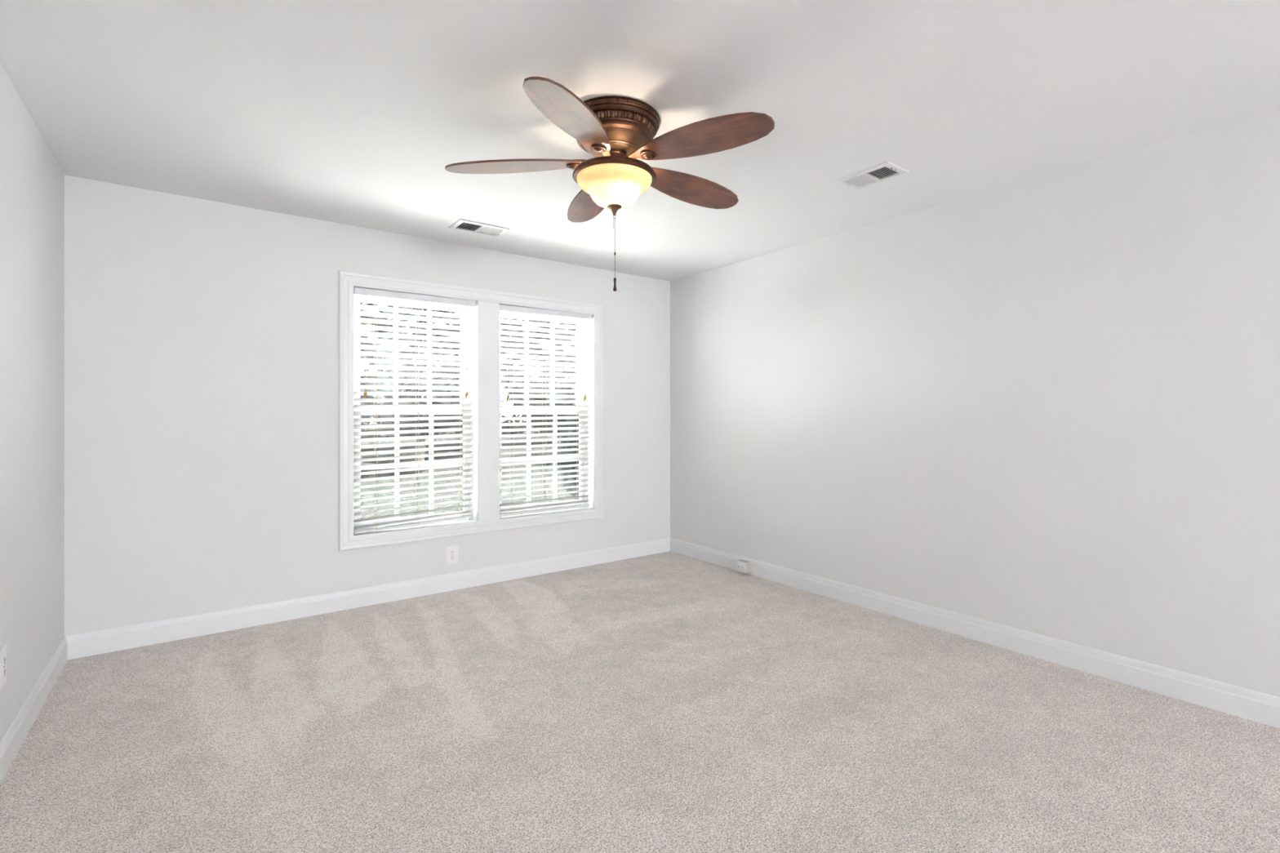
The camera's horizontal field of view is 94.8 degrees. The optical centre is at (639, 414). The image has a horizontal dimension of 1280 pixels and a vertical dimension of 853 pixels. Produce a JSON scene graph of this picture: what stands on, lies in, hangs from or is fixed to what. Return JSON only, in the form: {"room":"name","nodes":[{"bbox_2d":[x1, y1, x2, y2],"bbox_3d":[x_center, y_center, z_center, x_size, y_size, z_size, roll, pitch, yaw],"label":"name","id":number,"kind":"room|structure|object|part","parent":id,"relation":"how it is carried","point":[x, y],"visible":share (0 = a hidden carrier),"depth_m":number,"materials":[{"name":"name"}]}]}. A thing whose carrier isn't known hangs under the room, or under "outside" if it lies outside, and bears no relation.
{"room":"empty bedroom","nodes":[
{"label":"empty bedroom","id":0,"kind":"room"},
{"bbox_2d":[0,62,64,740],"bbox_3d":[0.496,0.074,-1.746,0.200,2.560,12.008,0,0,-37],"label":"wall","id":1,"kind":"structure","parent":0,"point":[32,180],"depth_m":2.36,"materials":[{"name":"white paint"}]},
{"bbox_2d":[0,644,6,689],"bbox_3d":[-2.191,0.868,2.025,0.009,0.130,0.086,0,0,-37],"label":"wall outlet","id":2,"kind":"object","parent":1,"relation":"attached to","point":[3,651],"visible":1,"depth_m":2.02,"materials":[{"name":"white plastic"}]},
{"bbox_2d":[2,656,5,666],"bbox_3d":[-2.189,0.849,2.027,0.002,0.029,0.028,0,0,-37],"label":"receptacle","id":3,"kind":"object","parent":2,"relation":"attached to","point":[3,657],"depth_m":2.02,"materials":[{"name":"grey plastic"}]},
{"bbox_2d":[2,666,5,677],"bbox_3d":[-2.189,0.888,2.027,0.002,0.029,0.028,0,0,-37],"label":"receptacle","id":4,"kind":"object","parent":2,"relation":"attached to","point":[3,668],"depth_m":2.02,"materials":[{"name":"grey plastic"}]},
{"bbox_2d":[0,635,67,784],"bbox_3d":[0.582,1.175,-1.682,0.014,0.119,11.608,0,0,-37],"label":"baseboard","id":5,"kind":"structure","parent":1,"relation":"attached to","point":[11,741],"depth_m":2.32,"materials":[{"name":"white paint"}]},
{"bbox_2d":[64,175,670,635],"bbox_3d":[-1.372,0.074,4.228,3.958,2.560,0.200,0,0,-37],"label":"wall","id":6,"kind":"structure","parent":0,"point":[202,335],"depth_m":3.39,"materials":[{"name":"white paint"}]},
{"bbox_2d":[65,537,670,659],"bbox_3d":[-1.308,1.175,4.142,3.958,0.119,0.014,0,0,-37],"label":"baseboard","id":7,"kind":"structure","parent":6,"relation":"attached to","point":[115,639],"depth_m":3.66,"materials":[{"name":"white paint"}]},
{"bbox_2d":[353,295,472,530],"bbox_3d":[-1.583,-0.024,4.114,0.819,1.593,0.100,0,0,-37],"label":"window","id":8,"kind":"structure","parent":6,"relation":"in","point":[356,470],"depth_m":4.12,"materials":[{"name":"white plastic"}]},
{"bbox_3d":[-1.590,-0.408,4.123,0.775,0.788,0.032,0,0,-37],"label":"sash","id":9,"kind":"part","parent":8,"relation":"part of","materials":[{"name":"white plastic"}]},
{"bbox_3d":[-1.567,0.351,4.092,0.775,0.804,0.032,0,0,-37],"label":"sash","id":10,"kind":"part","parent":8,"relation":"part of","materials":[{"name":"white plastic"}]},
{"bbox_2d":[353,287,475,533],"bbox_3d":[-1.520,-0.026,4.027,0.801,1.589,0.068,0,0,-37],"label":"window blind","id":11,"kind":"object","parent":8,"relation":"attached to","point":[357,291],"visible":0.95,"depth_m":4.00,"materials":[{"name":"white plastic"}]},
{"bbox_3d":[-1.777,-0.468,3.803,0.012,0.620,0.004,0,0,-37],"label":"pull cord","id":12,"kind":"part","parent":11,"relation":"part of","materials":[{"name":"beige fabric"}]},
{"bbox_3d":[-1.734,-0.010,3.876,0.014,1.529,0.055,0,0,-37],"label":"ladder cord","id":13,"kind":"part","parent":11,"relation":"part of","materials":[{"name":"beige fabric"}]},
{"bbox_3d":[-1.532,0.745,4.026,0.779,0.047,0.050,0,0,-37],"label":"rail","id":14,"kind":"part","parent":11,"relation":"part of","materials":[{"name":"white"}]},
{"bbox_3d":[-1.522,-0.016,4.034,0.014,1.520,0.055,0,0,-37],"label":"ladder cord","id":15,"kind":"part","parent":11,"relation":"part of","materials":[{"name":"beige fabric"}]},
{"bbox_3d":[-1.273,-0.023,4.220,0.014,1.510,0.055,0,0,-37],"label":"ladder cord","id":16,"kind":"part","parent":11,"relation":"part of","materials":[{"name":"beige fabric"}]},
{"bbox_3d":[-1.240,-0.475,4.204,0.012,0.614,0.004,0,0,-37],"label":"pull cord","id":17,"kind":"part","parent":11,"relation":"part of","materials":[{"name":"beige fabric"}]},
{"bbox_2d":[445,545,457,564],"bbox_3d":[-1.321,0.987,4.136,0.088,0.126,0.009,0,0,-37],"label":"wall outlet","id":18,"kind":"object","parent":6,"relation":"attached to","point":[451,552],"visible":1,"depth_m":4.13,"materials":[{"name":"white plastic"}]},
{"bbox_2d":[338,270,603,551],"bbox_3d":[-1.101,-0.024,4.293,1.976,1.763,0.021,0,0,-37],"label":"trim","id":19,"kind":"structure","parent":6,"relation":"attached to","point":[347,280],"depth_m":4.01,"materials":[{"name":"white paint"}]},
{"bbox_2d":[472,300,499,521],"bbox_3d":[-1.153,-0.024,4.360,0.165,1.593,0.171,0,0,-37],"label":"window mullion","id":20,"kind":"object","parent":6,"relation":"attached to","point":[486,315],"depth_m":4.29,"materials":[{"name":"white paint"}]},
{"bbox_2d":[499,311,587,516],"bbox_3d":[-0.794,-0.024,4.704,0.822,1.593,0.100,0,0,-37],"label":"window","id":21,"kind":"structure","parent":6,"relation":"in","point":[526,359],"depth_m":4.75,"materials":[{"name":"white plastic"}]},
{"bbox_3d":[-0.800,-0.408,4.713,0.778,0.788,0.032,0,0,-37],"label":"sash","id":22,"kind":"part","parent":21,"relation":"part of","materials":[{"name":"white plastic"}]},
{"bbox_3d":[-0.777,0.351,4.682,0.778,0.804,0.032,0,0,-37],"label":"sash","id":23,"kind":"part","parent":21,"relation":"part of","materials":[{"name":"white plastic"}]},
{"bbox_2d":[499,304,591,516],"bbox_3d":[-0.730,-0.034,4.617,0.808,1.586,0.068,0,0,-37],"label":"window blind","id":24,"kind":"object","parent":21,"relation":"attached to","point":[508,308],"visible":0.93,"depth_m":4.60,"materials":[{"name":"white plastic"}]},
{"bbox_3d":[-0.965,-0.013,4.450,0.014,1.521,0.055,0,0,-37],"label":"ladder cord","id":25,"kind":"part","parent":24,"relation":"part of","materials":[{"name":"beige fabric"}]},
{"bbox_3d":[-0.745,-0.016,4.615,0.014,1.523,0.055,0,0,-37],"label":"ladder cord","id":26,"kind":"part","parent":24,"relation":"part of","materials":[{"name":"beige fabric"}]},
{"bbox_3d":[-0.743,0.745,4.616,0.786,0.022,0.050,0,0,-37],"label":"rail","id":27,"kind":"part","parent":24,"relation":"part of","materials":[{"name":"white"}]},
{"bbox_3d":[-0.496,-0.020,4.800,0.014,1.525,0.055,0,0,-37],"label":"ladder cord","id":28,"kind":"part","parent":24,"relation":"part of","materials":[{"name":"beige fabric"}]},
{"bbox_3d":[-0.453,-0.472,4.793,0.012,0.629,0.004,0,0,-37],"label":"pull cord","id":29,"kind":"part","parent":24,"relation":"part of","materials":[{"name":"beige fabric"}]},
{"bbox_2d":[0,551,1279,852],"bbox_3d":[2.162,1.294,-0.501,4.158,0.120,11.808,0,0,-37],"label":"floor","id":30,"kind":"structure","parent":0,"point":[666,702],"depth_m":2.23,"materials":[{"name":"beige carpet"}]},
{"bbox_2d":[0,0,1279,281],"bbox_3d":[2.162,-1.281,-0.501,4.358,0.150,12.008,0,0,-37],"label":"ceiling","id":31,"kind":"structure","parent":0,"point":[354,113],"depth_m":2.25,"materials":[{"name":"white paint"}]},
{"bbox_2d":[448,218,509,237],"bbox_3d":[-1.038,-1.198,3.802,0.325,0.016,0.205,0,0,-37],"label":"ceiling vent","id":32,"kind":"object","parent":31,"relation":"in","point":[462,224],"visible":1,"depth_m":3.79,"materials":[{"name":"white metal"}]},
{"bbox_2d":[444,76,774,291],"bbox_3d":[-0.057,-0.855,2.378,1.261,0.700,1.320,0,0,36],"label":"ceiling fan","id":33,"kind":"object","parent":31,"relation":"hanging from","point":[617,131],"visible":1,"depth_m":2.28,"materials":[{"name":"brown wood"}]},
{"bbox_3d":[-0.508,-1.017,2.411,0.572,0.008,0.186,-3,9,0],"label":"blade","id":34,"kind":"part","parent":33,"relation":"part of","materials":[{"name":"brown wood"}]},
{"bbox_3d":[-0.228,-1.017,2.028,0.186,0.008,0.572,10,6,17],"label":"blade","id":35,"kind":"part","parent":33,"relation":"part of","materials":[{"name":"brown wood"}]},
{"bbox_3d":[-0.231,-1.017,2.796,0.186,0.008,0.572,-10,1,-18],"label":"blade","id":36,"kind":"part","parent":33,"relation":"part of","materials":[{"name":"brown wood"}]},
{"bbox_3d":[-0.105,-0.681,2.412,0.009,0.250,0.003,0,0,-26],"label":"pull chain","id":37,"kind":"part","parent":33,"relation":"part of","materials":[{"name":"grey metal"}]},
{"bbox_3d":[-0.105,-0.913,2.412,0.308,0.120,0.308,0,0,-37],"label":"lamp shade","id":38,"kind":"part","parent":33,"relation":"part of","materials":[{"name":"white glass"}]},
{"bbox_3d":[0.221,-1.017,2.651,0.572,0.008,0.186,3,-11,-36],"label":"blade","id":39,"kind":"part","parent":33,"relation":"part of","materials":[{"name":"brown wood"}]},
{"bbox_3d":[0.223,-1.017,2.176,0.572,0.008,0.186,3,-7,36],"label":"blade","id":40,"kind":"part","parent":33,"relation":"part of","materials":[{"name":"brown wood"}]},
{"bbox_2d":[835,160,908,189],"bbox_3d":[1.169,-1.198,2.971,0.190,0.016,0.285,0,0,-37],"label":"ceiling vent","id":41,"kind":"object","parent":31,"relation":"in","point":[883,171],"visible":1,"depth_m":2.96,"materials":[{"name":"white metal"}]},
{"bbox_2d":[735,559,751,573],"bbox_3d":[0.798,1.173,4.553,0.063,0.080,0.107,0,0,-37],"label":"baseboard outlet","id":42,"kind":"object","parent":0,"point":[742,566],"visible":1,"depth_m":4.53,"materials":[{"name":"grey plastic"}]},
{"bbox_3d":[0.777,1.173,4.538,0.005,0.080,0.107,0,0,-37],"label":"plate","id":43,"kind":"part","parent":42,"relation":"part of","materials":[{"name":"white plastic"}]},
{"bbox_2d":[670,108,1279,697],"bbox_3d":[3.827,0.074,0.743,0.200,2.560,12.008,0,0,-37],"label":"wall","id":44,"kind":"structure","parent":0,"point":[1048,405],"depth_m":3.02,"materials":[{"name":"white paint"}]},
{"bbox_2d":[670,537,1279,728],"bbox_3d":[3.742,1.175,0.679,0.014,0.119,11.608,0,0,-37],"label":"baseboard","id":45,"kind":"structure","parent":44,"relation":"attached to","point":[1244,703],"depth_m":2.99,"materials":[{"name":"white paint"}]},
{"label":"outside","id":46,"kind":"structure","parent":0,"visible":0},
{"bbox_2d":[360,423,578,519],"bbox_3d":[-16.217,1.544,46.760,110.000,0.380,85.672,0,0,-37],"label":"ground","id":47,"kind":"structure","parent":46,"point":[385,487],"depth_m":12.25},
{"bbox_2d":[360,302,411,425],"bbox_3d":[-6.760,-1.678,11.917,4.030,6.101,4.043,0,0,-37],"label":"leafy tree","id":48,"kind":"object","parent":47,"relation":"on","point":[367,304],"visible":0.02,"depth_m":11.72,"materials":[{"name":"brown plant"}]},
{"bbox_2d":[373,306,462,461],"bbox_3d":[-6.297,-2.106,16.760,4.207,6.962,4.158,0,0,-37],"label":"leafy tree","id":49,"kind":"object","parent":47,"relation":"on","point":[411,314],"visible":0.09,"depth_m":15.58,"materials":[{"name":"brown plant"}]},
{"bbox_2d":[360,414,545,437],"bbox_3d":[-5.449,0.477,43.360,55.082,2.392,2.602,0,0,-37],"label":"hedge","id":50,"kind":"object","parent":47,"relation":"on","point":[508,415],"visible":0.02,"depth_m":38.79,"materials":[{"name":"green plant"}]},
{"bbox_2d":[500,368,560,443],"bbox_3d":[-3.741,-3.435,26.200,6.081,9.638,6.086,0,0,-37],"label":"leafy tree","id":51,"kind":"object","parent":47,"relation":"on","point":[501,381],"visible":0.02,"depth_m":25.56,"materials":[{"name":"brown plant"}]},
{"bbox_2d":[500,317,576,448],"bbox_3d":[-1.968,-1.760,16.505,4.271,6.265,4.234,0,0,-37],"label":"leafy tree","id":52,"kind":"object","parent":47,"relation":"on","point":[507,347],"visible":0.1,"depth_m":15.14,"materials":[{"name":"brown plant"}]},
{"bbox_3d":[-2.249,1.334,5.515,15.000,0.039,2.872,0,0,-37],"label":"patio","id":53,"kind":"object","parent":47,"relation":"on","visible":0},
{"bbox_2d":[557,403,578,499],"bbox_3d":[-0.545,0.224,8.319,1.333,2.340,1.337,0,0,-37],"label":"evergreen shrub","id":54,"kind":"object","parent":53,"relation":"on","point":[568,425],"visible":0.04,"depth_m":8.08,"materials":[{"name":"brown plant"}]}
]}

